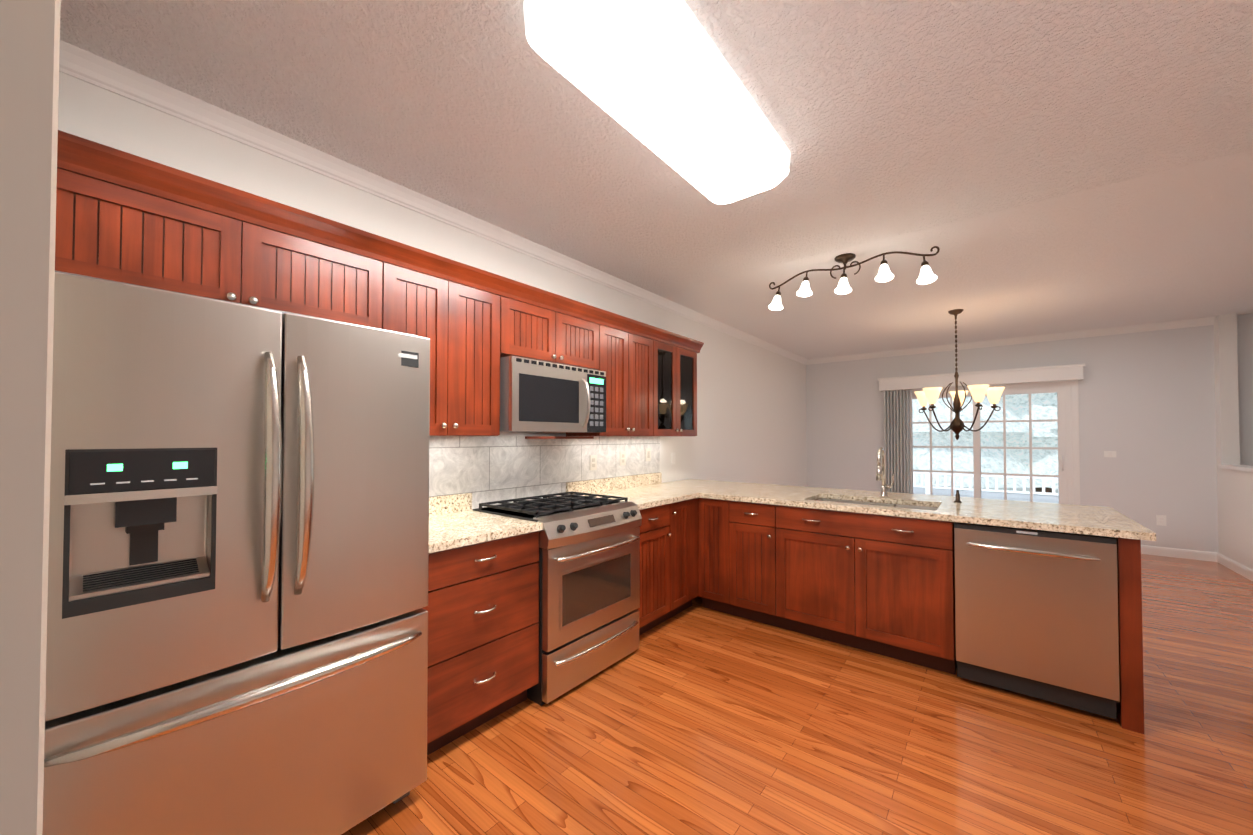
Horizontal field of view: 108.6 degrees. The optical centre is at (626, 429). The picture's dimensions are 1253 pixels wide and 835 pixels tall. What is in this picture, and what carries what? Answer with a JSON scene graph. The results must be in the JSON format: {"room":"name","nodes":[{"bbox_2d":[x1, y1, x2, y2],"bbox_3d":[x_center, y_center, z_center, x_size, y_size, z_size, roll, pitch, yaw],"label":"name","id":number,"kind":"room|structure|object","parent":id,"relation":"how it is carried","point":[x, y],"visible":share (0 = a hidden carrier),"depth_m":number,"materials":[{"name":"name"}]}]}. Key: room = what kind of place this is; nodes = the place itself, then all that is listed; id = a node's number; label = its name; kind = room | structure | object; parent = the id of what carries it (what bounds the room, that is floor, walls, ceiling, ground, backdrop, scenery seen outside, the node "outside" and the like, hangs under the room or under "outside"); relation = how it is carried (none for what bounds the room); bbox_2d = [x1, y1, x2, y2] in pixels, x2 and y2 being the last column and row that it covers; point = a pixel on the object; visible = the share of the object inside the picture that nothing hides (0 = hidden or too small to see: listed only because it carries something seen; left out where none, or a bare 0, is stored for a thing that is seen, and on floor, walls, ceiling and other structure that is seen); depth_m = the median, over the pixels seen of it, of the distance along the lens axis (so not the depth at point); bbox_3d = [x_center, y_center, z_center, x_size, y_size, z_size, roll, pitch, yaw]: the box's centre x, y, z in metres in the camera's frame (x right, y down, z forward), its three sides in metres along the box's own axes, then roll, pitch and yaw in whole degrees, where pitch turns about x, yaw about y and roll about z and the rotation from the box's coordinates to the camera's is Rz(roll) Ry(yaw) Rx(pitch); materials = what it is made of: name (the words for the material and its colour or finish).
{"room":"kitchen","nodes":[
{"label":"kitchen","id":0,"kind":"room"},
{"bbox_2d":[0,0,60,834],"bbox_3d":[-0.266,0.024,0.063,4.300,2.640,0.220,-1,-1,39],"label":"wall","id":1,"kind":"structure","parent":0,"point":[29,58],"depth_m":0.23,"materials":[{"name":"beige paint"}]},
{"bbox_2d":[58,72,806,486],"bbox_3d":[-0.306,0.084,3.532,0.120,2.640,10.690,-1,-1,39],"label":"wall","id":2,"kind":"structure","parent":0,"point":[750,412],"depth_m":3.03,"materials":[{"name":"white paint"}]},
{"bbox_2d":[55,130,386,329],"bbox_3d":[-1.497,-0.629,1.704,0.326,0.403,0.960,-1,-1,39],"label":"upper cabinet","id":3,"kind":"object","parent":2,"relation":"attached to","point":[125,217],"depth_m":1.52,"materials":[{"name":"brown wood"}]},
{"bbox_2d":[59,40,807,364],"bbox_3d":[0.564,-1.180,4.497,0.050,0.080,7.890,-1,-1,39],"label":"crown molding","id":4,"kind":"structure","parent":2,"relation":"attached to","point":[89,67],"depth_m":2.06,"materials":[{"name":"white wood"}]},
{"bbox_2d":[387,238,502,435],"bbox_3d":[-1.004,-0.393,2.312,0.326,0.853,0.611,-1,-1,39],"label":"upper cabinet","id":5,"kind":"object","parent":2,"relation":"attached to","point":[458,306],"depth_m":2.23,"materials":[{"name":"brown wood"}]},
{"bbox_2d":[429,436,659,508],"bbox_3d":[-0.509,0.273,3.176,0.007,0.449,2.595,-1,-1,39],"label":"tile backsplash","id":6,"kind":"structure","parent":2,"relation":"attached to","point":[483,469],"depth_m":2.96,"materials":[{"name":"white tile"}]},
{"bbox_2d":[590,455,596,469],"bbox_3d":[-0.257,0.258,3.477,0.008,0.115,0.072,-1,-1,39],"label":"outlet","id":7,"kind":"object","parent":6,"relation":"attached to","point":[593,462],"depth_m":3.47,"materials":[{"name":"beige plastic"}]},
{"bbox_2d":[620,451,625,465],"bbox_3d":[-0.031,0.242,3.757,0.008,0.115,0.072,-1,-1,39],"label":"outlet","id":8,"kind":"object","parent":6,"relation":"attached to","point":[622,454],"depth_m":3.76,"materials":[{"name":"beige plastic"}]},
{"bbox_2d":[646,448,650,460],"bbox_3d":[0.196,0.227,4.037,0.009,0.115,0.072,-1,-1,39],"label":"outlet","id":9,"kind":"object","parent":6,"relation":"attached to","point":[648,450],"depth_m":4.03,"materials":[{"name":"beige plastic"}]},
{"bbox_2d":[503,278,602,370],"bbox_3d":[-0.562,-0.609,2.863,0.326,0.403,0.796,-1,-1,39],"label":"upper cabinet","id":10,"kind":"object","parent":2,"relation":"attached to","point":[542,325],"depth_m":2.72,"materials":[{"name":"brown wood"}]},
{"bbox_2d":[500,356,605,432],"bbox_3d":[-0.509,-0.186,2.811,0.466,0.405,0.762,-1,-1,39],"label":"microwave","id":11,"kind":"object","parent":10,"relation":"attached to","point":[542,396],"visible":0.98,"depth_m":2.61,"materials":[{"name":"silver metal"}]},
{"bbox_2d":[563,310,658,437],"bbox_3d":[-0.095,-0.374,3.438,0.326,0.853,0.692,-1,-1,39],"label":"upper cabinet","id":12,"kind":"object","parent":2,"relation":"attached to","point":[630,347],"depth_m":3.32,"materials":[{"name":"brown wood"}]},
{"bbox_2d":[671,453,674,464],"bbox_3d":[0.455,0.283,4.368,0.009,0.115,0.072,-1,-1,39],"label":"outlet","id":13,"kind":"object","parent":2,"relation":"attached to","point":[672,454],"depth_m":4.35,"materials":[{"name":"white plastic"}]},
{"bbox_2d":[60,0,1252,358],"bbox_3d":[1.881,-1.296,1.791,5.740,0.060,10.690,-1,-1,39],"label":"ceiling","id":14,"kind":"structure","parent":0,"point":[1040,166],"depth_m":1.98,"materials":[{"name":"white paint"}]},
{"bbox_2d":[524,0,789,203],"bbox_3d":[0.223,-1.209,1.733,0.420,0.114,1.300,-1,-1,39],"label":"fluorescent ceiling light","id":15,"kind":"object","parent":14,"relation":"attached to","point":[660,79],"visible":1,"depth_m":1.52,"materials":[{"name":"white plastic"}]},
{"bbox_2d":[768,246,939,310],"bbox_3d":[1.565,-1.093,3.227,1.121,0.296,0.165,-1,-1,39],"label":"track spotlights","id":16,"kind":"object","parent":14,"relation":"attached to","point":[926,275],"visible":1,"depth_m":3.19,"materials":[{"name":"white glass"}]},
{"bbox_2d":[915,309,1004,439],"bbox_3d":[3.394,-0.552,4.622,0.760,1.329,0.733,-1,-1,39],"label":"pendant chandelier","id":17,"kind":"object","parent":14,"relation":"hanging from","point":[925,396],"visible":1,"depth_m":4.54,"materials":[{"name":"brown metal"}]},
{"bbox_2d":[341,554,1252,834],"bbox_3d":[1.881,1.403,1.745,5.740,0.060,10.690,-1,-1,39],"label":"floor","id":18,"kind":"structure","parent":0,"point":[695,718],"depth_m":1.94,"materials":[{"name":"brown wood"}]},
{"bbox_2d":[42,270,429,834],"bbox_3d":[-1.272,0.499,1.525,0.829,1.740,0.916,-1,-1,39],"label":"refrigerator","id":19,"kind":"object","parent":18,"relation":"on","point":[237,619],"visible":0.96,"depth_m":1.24,"materials":[{"name":"silver metal"}]},
{"bbox_2d":[473,491,641,705],"bbox_3d":[-0.377,0.911,2.701,0.696,0.957,0.792,-1,-1,39],"label":"gas range","id":20,"kind":"object","parent":18,"relation":"on","point":[589,576],"visible":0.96,"depth_m":2.46,"materials":[{"name":"silver metal"}]},
{"bbox_2d":[423,498,697,754],"bbox_3d":[-0.346,0.953,2.838,0.661,0.878,2.272,-1,-1,39],"label":"base cabinet","id":21,"kind":"object","parent":18,"relation":"on","point":[482,608],"visible":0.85,"depth_m":2.07,"materials":[{"name":"brown wood"}]},
{"bbox_2d":[429,475,700,552],"bbox_3d":[-0.072,0.450,3.186,0.660,0.135,3.145,-1,-1,39],"label":"countertop","id":22,"kind":"structure","parent":21,"relation":"on","point":[456,521],"depth_m":2.53,"materials":[{"name":"beige stone"}]},
{"bbox_2d":[698,497,737,615],"bbox_3d":[0.869,0.966,3.634,0.336,0.878,0.633,-1,-1,39],"label":"base cabinet","id":23,"kind":"object","parent":18,"relation":"on","point":[717,518],"depth_m":3.39,"materials":[{"name":"brown wood"}]},
{"bbox_2d":[640,447,1155,540],"bbox_3d":[1.531,0.429,3.292,2.904,0.602,0.968,-1,-1,39],"label":"countertop","id":24,"kind":"structure","parent":23,"relation":"on","point":[1067,518],"depth_m":2.81,"materials":[{"name":"beige stone"}]},
{"bbox_2d":[954,490,961,502],"bbox_3d":[2.164,0.435,2.940,0.042,0.085,0.083,-1,-1,39],"label":"soap dispenser","id":25,"kind":"object","parent":24,"relation":"on","point":[957,499],"depth_m":2.95,"materials":[{"name":"brown metal"}]},
{"bbox_2d":[738,501,817,630],"bbox_3d":[1.095,0.963,3.452,0.463,0.878,0.633,-1,-1,39],"label":"base cabinet","id":26,"kind":"object","parent":18,"relation":"on","point":[776,542],"depth_m":3.11,"materials":[{"name":"brown wood"}]},
{"bbox_2d":[954,522,1119,718],"bbox_3d":[2.215,0.950,2.492,0.613,0.872,0.698,-1,-1,39],"label":"dishwasher","id":27,"kind":"object","parent":18,"relation":"on","point":[1036,613],"visible":0.98,"depth_m":2.25,"materials":[{"name":"silver metal"}]},
{"bbox_2d":[806,313,1252,552],"bbox_3d":[5.247,0.123,5.842,5.620,2.640,0.120,-1,-1,39],"label":"wall","id":28,"kind":"structure","parent":0,"point":[1147,413],"depth_m":5.29,"materials":[{"name":"white paint"}]},
{"bbox_2d":[877,363,1084,390],"bbox_3d":[4.677,-0.685,6.129,2.200,0.185,0.160,-1,-1,39],"label":"valance","id":29,"kind":"object","parent":28,"relation":"attached to","point":[1069,372],"visible":0.96,"depth_m":5.95,"materials":[{"name":"white"}]},
{"bbox_2d":[884,389,912,493],"bbox_3d":[4.032,0.424,6.663,0.350,2.006,0.090,-1,-1,39],"label":"vertical blind slats","id":30,"kind":"object","parent":29,"relation":"hanging from","point":[898,440],"visible":0.6,"depth_m":6.65,"materials":[{"name":"white"}]},
{"bbox_2d":[896,380,1079,504],"bbox_3d":[4.816,0.403,6.154,1.950,2.090,0.178,-1,-1,39],"label":"door frame","id":31,"kind":"structure","parent":28,"relation":"attached to","point":[1067,448],"depth_m":5.82,"materials":[{"name":"white wood"}]},
{"bbox_2d":[806,317,1214,364],"bbox_3d":[4.680,-1.151,6.212,4.300,0.080,0.050,-1,-1,39],"label":"crown molding","id":32,"kind":"structure","parent":28,"relation":"attached to","point":[1111,331],"depth_m":5.78,"materials":[{"name":"white wood"}]},
{"bbox_2d":[1104,451,1115,456],"bbox_3d":[5.751,0.294,5.349,0.100,0.075,0.009,-1,-1,39],"label":"outlet","id":33,"kind":"object","parent":28,"relation":"attached to","point":[1106,453],"depth_m":5.35,"materials":[{"name":"white plastic"}]},
{"bbox_2d":[1156,515,1165,525],"bbox_3d":[6.055,1.030,5.091,0.072,0.115,0.008,-1,-1,39],"label":"outlet","id":34,"kind":"object","parent":28,"relation":"attached to","point":[1161,520],"depth_m":5.09,"materials":[{"name":"white plastic"}]},
{"bbox_2d":[1141,545,1214,561],"bbox_3d":[5.940,1.382,5.174,1.010,0.100,0.014,-1,-1,39],"label":"baseboard","id":35,"kind":"structure","parent":28,"relation":"attached to","point":[1150,550],"depth_m":5.00,"materials":[{"name":"white wood"}]},
{"bbox_2d":[1214,313,1252,569],"bbox_3d":[3.133,0.036,0.756,0.120,2.640,10.450,-1,-1,39],"label":"wall","id":36,"kind":"structure","parent":0,"point":[1235,511],"depth_m":4.71,"materials":[{"name":"white paint"}]},
{"bbox_2d":[1215,552,1252,580],"bbox_3d":[4.652,1.340,2.722,0.014,0.100,5.450,-1,-1,39],"label":"baseboard","id":37,"kind":"structure","parent":36,"relation":"attached to","point":[1238,568],"depth_m":4.49,"materials":[{"name":"white wood"}]},
{"bbox_2d":[1218,464,1252,471],"bbox_3d":[4.663,0.351,2.646,0.160,0.035,5.320,-1,-1,39],"label":"trim","id":38,"kind":"structure","parent":36,"relation":"on","point":[1248,468],"depth_m":4.44,"materials":[{"name":"white wood"}]},
{"label":"outside","id":39,"kind":"structure","parent":0,"visible":0},
{"bbox_2d":[947,486,1057,492],"bbox_3d":[15.495,2.044,18.204,34.000,0.220,32.020,-1,-1,39],"label":"ground","id":40,"kind":"structure","parent":39,"point":[1021,489],"depth_m":14.20,"materials":[{"name":"white"}]},
{"bbox_2d":[912,393,1057,492],"bbox_3d":[12.600,-4.772,14.178,19.834,13.273,11.029,-1,-1,39],"label":"outdoor view","id":41,"kind":"object","parent":40,"relation":"on","point":[1012,414],"depth_m":11.95,"materials":[{"name":"white"}]},
{"bbox_2d":[913,471,1058,502],"bbox_3d":[8.889,1.395,10.078,18.060,0.800,0.100,-1,-1,39],"label":"fence","id":42,"kind":"object","parent":40,"relation":"on","point":[969,491],"depth_m":10.42,"materials":[{"name":"grey wood"}]}
]}

